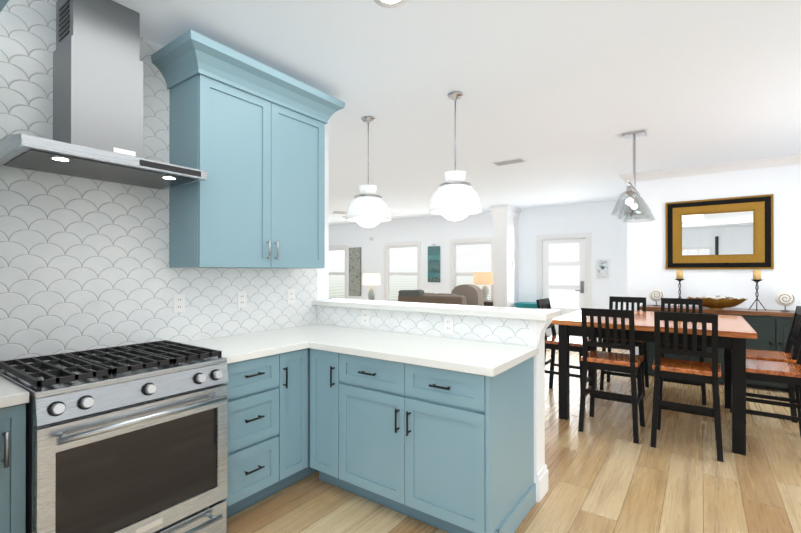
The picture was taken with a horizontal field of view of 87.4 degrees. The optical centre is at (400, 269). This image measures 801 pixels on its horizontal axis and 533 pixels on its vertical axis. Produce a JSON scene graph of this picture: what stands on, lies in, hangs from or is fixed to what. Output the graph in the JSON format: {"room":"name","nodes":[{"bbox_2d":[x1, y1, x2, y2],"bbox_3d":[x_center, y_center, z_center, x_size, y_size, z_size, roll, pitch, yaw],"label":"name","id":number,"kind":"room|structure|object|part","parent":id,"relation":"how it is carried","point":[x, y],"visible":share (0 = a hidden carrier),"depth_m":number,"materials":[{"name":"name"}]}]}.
{"room":"kitchen and dining room","nodes":[
{"label":"kitchen and dining room","id":0,"kind":"room"},
{"bbox_2d":[317,120,328,299],"bbox_3d":[-2.327,0.004,1.408,0.120,2.720,5.660,0,0,36],"label":"wall","id":1,"kind":"structure","parent":0,"point":[322,283],"depth_m":3.65,"materials":[{"name":"white paint"}]},
{"bbox_2d":[0,0,316,365],"bbox_3d":[-1.792,0.007,2.045,0.008,2.720,3.719,0,0,36],"label":"wall tile","id":2,"kind":"structure","parent":1,"relation":"attached to","point":[84,264],"depth_m":2.24,"materials":[{"name":"white tile"}]},
{"bbox_2d":[0,0,8,11],"bbox_3d":[-1.829,-0.530,1.164,0.958,1.018,1.080,0,0,36],"label":"upper cabinet","id":3,"kind":"object","parent":2,"relation":"attached to","point":[3,3],"visible":1,"depth_m":1.56,"materials":[{"name":"blue wood"}]},
{"bbox_2d":[0,0,206,189],"bbox_3d":[-1.456,-0.913,2.085,0.492,0.875,0.756,0,0,36],"label":"range hood","id":4,"kind":"object","parent":2,"relation":"attached to","point":[97,99],"visible":1,"depth_m":2.04,"materials":[{"name":"silver metal"}]},
{"bbox_2d":[173,294,184,312],"bbox_3d":[-1.377,0.209,2.609,0.007,0.116,0.072,0,0,36],"label":"electrical outlet","id":5,"kind":"object","parent":2,"relation":"attached to","point":[178,303],"visible":1,"depth_m":2.60,"materials":[{"name":"white plastic"}]},
{"bbox_2d":[237,291,246,307],"bbox_3d":[-1.121,0.211,2.967,0.007,0.116,0.072,0,0,36],"label":"electrical outlet","id":6,"kind":"object","parent":2,"relation":"attached to","point":[241,299],"visible":1,"depth_m":2.96,"materials":[{"name":"white plastic"}]},
{"bbox_2d":[288,289,294,303],"bbox_3d":[-0.865,0.212,3.325,0.007,0.116,0.072,0,0,36],"label":"electrical outlet","id":7,"kind":"object","parent":2,"relation":"attached to","point":[291,296],"visible":1,"depth_m":3.32,"materials":[{"name":"white plastic"}]},
{"bbox_2d":[151,30,344,267],"bbox_3d":[-0.948,-0.640,2.827,0.453,1.256,1.186,0,0,36],"label":"upper cabinet","id":8,"kind":"object","parent":1,"relation":"attached to","point":[247,133],"visible":1,"depth_m":2.58,"materials":[{"name":"blue wood"}]},
{"bbox_2d":[53,0,800,225],"bbox_3d":[-1.814,-1.381,4.946,12.840,0.080,12.240,0,0,36],"label":"ceiling","id":9,"kind":"structure","parent":0,"point":[561,97],"depth_m":3.02,"materials":[{"name":"white paint"}]},
{"bbox_2d":[333,211,345,217],"bbox_3d":[-0.651,-1.118,8.070,1.316,0.420,1.328,0,0,36],"label":"ceiling fan","id":10,"kind":"object","parent":9,"relation":"hanging from","point":[338,212],"visible":0.04,"depth_m":7.78,"materials":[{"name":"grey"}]},
{"bbox_2d":[345,116,390,227],"bbox_3d":[-0.287,-0.859,3.727,0.402,0.972,0.402,0,0,36],"label":"pendant light","id":11,"kind":"object","parent":9,"relation":"hanging from","point":[367,207],"visible":1,"depth_m":3.62,"materials":[{"name":"white opal glass"},{"name":"brushed nickel"}]},
{"bbox_2d":[374,0,407,7],"bbox_3d":[-0.049,-1.349,2.069,0.180,0.005,0.180,0,0,36],"label":"recessed light","id":12,"kind":"object","parent":9,"relation":"in","point":[390,3],"visible":1,"depth_m":2.12,"materials":[{"name":"white"}]},
{"bbox_2d":[429,91,481,220],"bbox_3d":[0.420,-0.861,3.220,0.402,0.972,0.402,0,0,36],"label":"pendant light","id":13,"kind":"object","parent":9,"relation":"hanging from","point":[455,196],"visible":1,"depth_m":3.11,"materials":[{"name":"white opal glass"},{"name":"brushed nickel"}]},
{"bbox_2d":[492,158,526,165],"bbox_3d":[1.347,-1.334,5.202,0.400,0.011,0.180,0,0,36],"label":"ceiling vent","id":14,"kind":"object","parent":9,"relation":"in","point":[511,161],"visible":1,"depth_m":5.17,"materials":[{"name":"white metal"}]},
{"bbox_2d":[611,130,654,222],"bbox_3d":[2.305,-0.929,4.133,0.300,0.829,1.000,0,0,36],"label":"dining pendant light","id":15,"kind":"object","parent":9,"relation":"hanging from","point":[637,206],"visible":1,"depth_m":4.06,"materials":[{"name":"clear glass"}]},
{"bbox_2d":[619,154,800,183],"bbox_3d":[4.255,-1.287,5.158,2.790,0.105,0.085,0,0,36],"label":"crown molding","id":16,"kind":"structure","parent":9,"relation":"attached to","point":[786,160],"depth_m":5.28,"materials":[{"name":"white wood"}]},
{"bbox_2d":[329,200,626,309],"bbox_3d":[0.578,0.041,10.681,10.040,2.720,0.120,0,0,36],"label":"wall","id":17,"kind":"structure","parent":0,"point":[603,225],"depth_m":9.13,"materials":[{"name":"white paint"}]},
{"bbox_2d":[329,245,346,298],"bbox_3d":[-2.010,0.108,12.477,1.210,1.670,0.125,0,0,36],"label":"window","id":18,"kind":"structure","parent":17,"relation":"in","point":[336,247],"depth_m":12.26,"materials":[{"name":"white wood"}]},
{"bbox_2d":[349,247,360,295],"bbox_3d":[-1.296,0.056,11.928,0.450,1.370,0.033,0,0,36],"label":"picture","id":19,"kind":"object","parent":17,"relation":"attached to","point":[354,271],"visible":0.93,"depth_m":11.90,"materials":[{"name":"grey"}]},
{"bbox_2d":[384,241,420,300],"bbox_3d":[0.047,0.102,11.004,1.210,1.670,0.125,0,0,36],"label":"window","id":20,"kind":"structure","parent":17,"relation":"in","point":[389,245],"depth_m":11.08,"materials":[{"name":"white"}]},
{"bbox_2d":[329,244,490,300],"bbox_3d":[-0.075,0.113,11.272,5.650,1.580,0.001,0,0,36],"label":"window","id":21,"kind":"structure","parent":17,"relation":"in","point":[473,258],"depth_m":11.07,"materials":[{"name":"white glass"}]},
{"bbox_2d":[428,245,439,281],"bbox_3d":[0.831,-0.171,10.408,0.350,0.962,0.028,0,0,36],"label":"picture","id":22,"kind":"object","parent":17,"relation":"attached to","point":[433,263],"visible":1,"depth_m":10.38,"materials":[{"name":"teal"}]},
{"bbox_2d":[450,237,492,300],"bbox_3d":[1.689,0.098,9.827,1.210,1.670,0.125,0,0,36],"label":"window","id":23,"kind":"structure","parent":17,"relation":"in","point":[474,241],"depth_m":9.99,"materials":[{"name":"white wood"}]},
{"bbox_2d":[543,239,585,337],"bbox_3d":[3.358,0.383,8.636,0.854,2.013,0.108,0,0,36],"label":"entry door","id":24,"kind":"structure","parent":17,"relation":"in","point":[564,276],"depth_m":8.64,"materials":[{"name":"white"}]},
{"bbox_2d":[537,232,591,337],"bbox_3d":[3.374,0.328,8.658,1.080,2.130,0.130,0,0,36],"label":"door frame","id":25,"kind":"structure","parent":17,"relation":"attached to","point":[541,238],"depth_m":8.54,"materials":[{"name":"white wood"}]},
{"bbox_2d":[596,259,609,278],"bbox_3d":[3.946,-0.014,8.170,0.240,0.390,0.036,0,0,36],"label":"framed picture","id":26,"kind":"object","parent":17,"relation":"attached to","point":[602,268],"visible":1,"depth_m":8.16,"materials":[{"name":"white paper"}]},
{"bbox_2d":[490,205,520,307],"bbox_3d":[2.247,0.034,8.959,0.410,2.720,0.734,0,0,36],"label":"column","id":27,"kind":"structure","parent":0,"point":[505,253],"depth_m":8.74,"materials":[{"name":"white paint"}]},
{"bbox_2d":[226,336,800,532],"bbox_3d":[-1.814,1.403,4.935,12.840,0.050,12.240,0,0,36],"label":"floor","id":28,"kind":"structure","parent":0,"point":[606,474],"depth_m":2.70,"materials":[{"name":"brown wood"}]},
{"bbox_2d":[0,404,25,532],"bbox_3d":[-1.660,0.927,1.661,0.647,0.872,0.143,0,0,36],"label":"base cabinet","id":29,"kind":"object","parent":28,"relation":"on","point":[12,467],"visible":0.94,"depth_m":1.52,"materials":[{"name":"blue wood"}]},
{"bbox_2d":[0,376,28,407],"bbox_3d":[-1.664,0.470,1.666,0.635,0.040,0.149,0,0,36],"label":"countertop","id":30,"kind":"structure","parent":29,"relation":"on","point":[11,394],"depth_m":1.53,"materials":[{"name":"white stone"}]},
{"bbox_2d":[0,340,228,532],"bbox_3d":[-1.346,0.891,2.000,0.742,0.952,0.754,0,0,36],"label":"range","id":31,"kind":"object","parent":28,"relation":"on","point":[132,438],"visible":1,"depth_m":1.79,"materials":[{"name":"silver metal"}]},
{"bbox_2d":[223,348,317,517],"bbox_3d":[-0.806,0.932,2.853,0.646,0.872,1.245,0,0,36],"label":"base cabinet","id":32,"kind":"object","parent":28,"relation":"on","point":[268,425],"visible":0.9,"depth_m":2.43,"materials":[{"name":"blue wood"}]},
{"bbox_2d":[180,332,303,363],"bbox_3d":[-1.012,0.473,2.575,0.638,0.040,0.553,0,0,36],"label":"countertop","id":33,"kind":"structure","parent":32,"relation":"on","point":[240,347],"depth_m":2.54,"materials":[{"name":"white stone"}]},
{"bbox_2d":[310,349,535,532],"bbox_3d":[0.096,0.931,2.549,1.238,0.872,0.674,0,0,36],"label":"base cabinet","id":34,"kind":"object","parent":28,"relation":"on","point":[449,451],"visible":0.98,"depth_m":2.22,"materials":[{"name":"blue wood"}]},
{"bbox_2d":[260,324,538,376],"bbox_3d":[-0.150,0.474,2.720,1.870,0.040,0.688,0,0,36],"label":"countertop","id":35,"kind":"structure","parent":34,"relation":"on","point":[490,359],"depth_m":2.44,"materials":[{"name":"white stone"}]},
{"bbox_2d":[398,290,465,304],"bbox_3d":[0.749,0.881,7.964,1.360,1.018,0.933,0,0,36],"label":"sofa","id":36,"kind":"object","parent":28,"relation":"on","point":[419,296],"visible":0.15,"depth_m":7.63,"materials":[{"name":"brown leather"}]},
{"bbox_2d":[323,319,552,502],"bbox_3d":[0.125,0.834,3.064,1.916,1.075,0.174,0,0,36],"label":"wall","id":37,"kind":"structure","parent":28,"relation":"on","point":[537,329],"depth_m":2.50,"materials":[{"name":"white paint"}]},
{"bbox_2d":[317,305,528,345],"bbox_3d":[0.029,0.375,3.022,1.811,0.158,0.008,0,0,36],"label":"wall tile","id":38,"kind":"structure","parent":37,"relation":"attached to","point":[502,330],"depth_m":2.89,"materials":[{"name":"white tile"}]},
{"bbox_2d":[362,310,368,325],"bbox_3d":[-0.272,0.372,3.228,0.072,0.116,0.007,0,0,36],"label":"electrical outlet","id":39,"kind":"object","parent":38,"relation":"attached to","point":[365,317],"visible":1,"depth_m":3.22,"materials":[{"name":"white plastic"}]},
{"bbox_2d":[444,316,453,333],"bbox_3d":[0.322,0.370,2.803,0.072,0.116,0.007,0,0,36],"label":"electrical outlet","id":40,"kind":"object","parent":38,"relation":"attached to","point":[448,324],"visible":1,"depth_m":2.80,"materials":[{"name":"white plastic"}]},
{"bbox_2d":[313,298,560,320],"bbox_3d":[0.139,0.275,3.076,1.925,0.040,0.315,0,0,36],"label":"bar","id":41,"kind":"object","parent":37,"relation":"on","point":[511,312],"visible":1,"depth_m":2.82,"materials":[{"name":"white stone"}]},
{"bbox_2d":[451,284,483,305],"bbox_3d":[1.470,0.843,8.575,0.740,1.100,0.740,0,0,36],"label":"recliner","id":42,"kind":"object","parent":28,"relation":"on","point":[473,294],"visible":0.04,"depth_m":8.23,"materials":[{"name":"beige fabric"}]},
{"bbox_2d":[484,301,492,305],"bbox_3d":[1.870,1.046,9.321,0.600,0.700,0.400,0,0,36],"label":"side table","id":43,"kind":"object","parent":28,"relation":"on","point":[488,303],"visible":0.02,"depth_m":9.09,"materials":[{"name":"brown wood"}]},
{"bbox_2d":[473,272,492,300],"bbox_3d":[1.881,0.375,9.304,0.540,0.640,0.540,0,0,36],"label":"lamp","id":44,"kind":"object","parent":43,"relation":"on","point":[482,278],"visible":0.81,"depth_m":9.09,"materials":[{"name":"beige fabric"}]},
{"bbox_2d":[515,302,537,308],"bbox_3d":[2.718,1.044,8.762,0.550,0.700,0.380,0,0,36],"label":"console","id":45,"kind":"object","parent":28,"relation":"on","point":[533,305],"visible":0.35,"depth_m":8.65,"materials":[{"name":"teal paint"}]},
{"bbox_2d":[536,298,590,393],"bbox_3d":[1.790,0.852,4.569,0.498,1.050,0.450,0,0,36],"label":"chair","id":46,"kind":"object","parent":28,"relation":"on","point":[551,342],"visible":0.5,"depth_m":4.54,"materials":[{"name":"brown wood"}]},
{"bbox_2d":[578,308,644,443],"bbox_3d":[1.825,0.848,3.620,0.450,1.050,0.498,0,0,36],"label":"chair","id":47,"kind":"object","parent":28,"relation":"on","point":[593,361],"visible":1,"depth_m":3.50,"materials":[{"name":"brown wood"}]},
{"bbox_2d":[600,296,648,396],"bbox_3d":[2.608,0.853,4.875,0.450,1.050,0.498,0,0,36],"label":"chair","id":48,"kind":"object","parent":28,"relation":"on","point":[641,346],"visible":0.56,"depth_m":4.90,"materials":[{"name":"brown wood"}]},
{"bbox_2d":[551,310,756,455],"bbox_3d":[2.393,0.917,4.026,1.460,0.915,1.460,0,0,36],"label":"dining table","id":49,"kind":"object","parent":28,"relation":"on","point":[734,332],"visible":0.69,"depth_m":3.50,"materials":[{"name":"brown wood"}]},
{"bbox_2d":[660,298,705,404],"bbox_3d":[3.059,0.852,4.577,0.450,1.050,0.498,0,0,36],"label":"chair","id":50,"kind":"object","parent":28,"relation":"on","point":[681,302],"visible":0.31,"depth_m":4.65,"materials":[{"name":"brown wood"}]},
{"bbox_2d":[650,311,723,461],"bbox_3d":[2.250,0.847,3.303,0.450,1.050,0.498,0,0,36],"label":"chair","id":51,"kind":"object","parent":28,"relation":"on","point":[692,371],"visible":1,"depth_m":3.16,"materials":[{"name":"brown wood"}]},
{"bbox_2d":[640,305,794,387],"bbox_3d":[3.966,0.929,5.105,1.800,0.900,0.460,0,0,36],"label":"buffet","id":52,"kind":"object","parent":28,"relation":"on","point":[771,328],"visible":0.31,"depth_m":4.79,"materials":[{"name":"black paint"}]},
{"bbox_2d":[649,288,663,305],"bbox_3d":[3.400,0.363,5.570,0.176,0.233,0.080,0,0,36],"label":"decor","id":53,"kind":"object","parent":52,"relation":"on","point":[656,294],"visible":0.96,"depth_m":5.55,"materials":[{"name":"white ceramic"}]},
{"bbox_2d":[673,270,685,306],"bbox_3d":[3.588,0.238,5.378,0.162,0.487,0.152,0,0,36],"label":"candlestick","id":54,"kind":"object","parent":52,"relation":"on","point":[679,275],"visible":0.85,"depth_m":5.37,"materials":[{"name":"black metal"}]},
{"bbox_2d":[685,295,746,308],"bbox_3d":[3.883,0.397,5.162,0.621,0.163,0.282,0,0,36],"label":"shell bowl","id":55,"kind":"object","parent":52,"relation":"on","point":[716,302],"visible":0.9,"depth_m":5.07,"materials":[{"name":"gold metal"}]},
{"bbox_2d":[749,270,765,310],"bbox_3d":[4.206,0.236,4.936,0.162,0.487,0.152,0,0,36],"label":"candlestick","id":56,"kind":"object","parent":52,"relation":"on","point":[756,276],"visible":1,"depth_m":4.94,"materials":[{"name":"black metal"}]},
{"bbox_2d":[775,291,794,310],"bbox_3d":[4.432,0.361,4.830,0.176,0.233,0.080,0,0,36],"label":"decor","id":57,"kind":"object","parent":52,"relation":"on","point":[785,298],"visible":1,"depth_m":4.82,"materials":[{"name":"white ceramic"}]},
{"bbox_2d":[730,306,800,435],"bbox_3d":[3.262,0.849,3.735,0.498,1.050,0.450,0,0,36],"label":"chair","id":58,"kind":"object","parent":28,"relation":"on","point":[794,340],"visible":0.6,"depth_m":3.65,"materials":[{"name":"brown wood"}]},
{"bbox_2d":[746,346,800,421],"bbox_3d":[2.924,0.847,3.264,0.498,1.050,0.450,0,0,36],"label":"chair","id":59,"kind":"object","parent":28,"relation":"on","point":[775,372],"visible":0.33,"depth_m":3.18,"materials":[{"name":"brown wood"}]},
{"bbox_3d":[-0.618,1.084,8.939,0.500,0.620,0.450,0,0,36],"label":"side table","id":60,"kind":"object","parent":28,"relation":"on","visible":0},
{"bbox_2d":[363,274,379,299],"bbox_3d":[-0.618,0.428,8.942,0.380,0.690,0.380,0,0,36],"label":"lamp","id":61,"kind":"object","parent":60,"relation":"on","point":[371,279],"visible":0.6,"depth_m":8.81,"materials":[{"name":"white fabric"}]},
{"bbox_2d":[627,164,800,354],"bbox_3d":[4.423,0.019,5.129,2.920,2.720,0.167,0,0,36],"label":"wall","id":62,"kind":"structure","parent":0,"point":[647,271],"depth_m":5.32,"materials":[{"name":"white paint"}]},
{"bbox_3d":[4.024,-0.455,5.342,1.095,0.900,0.045,0,0,36],"label":"gilt mirror","id":63,"kind":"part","parent":62,"relation":"part of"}
]}

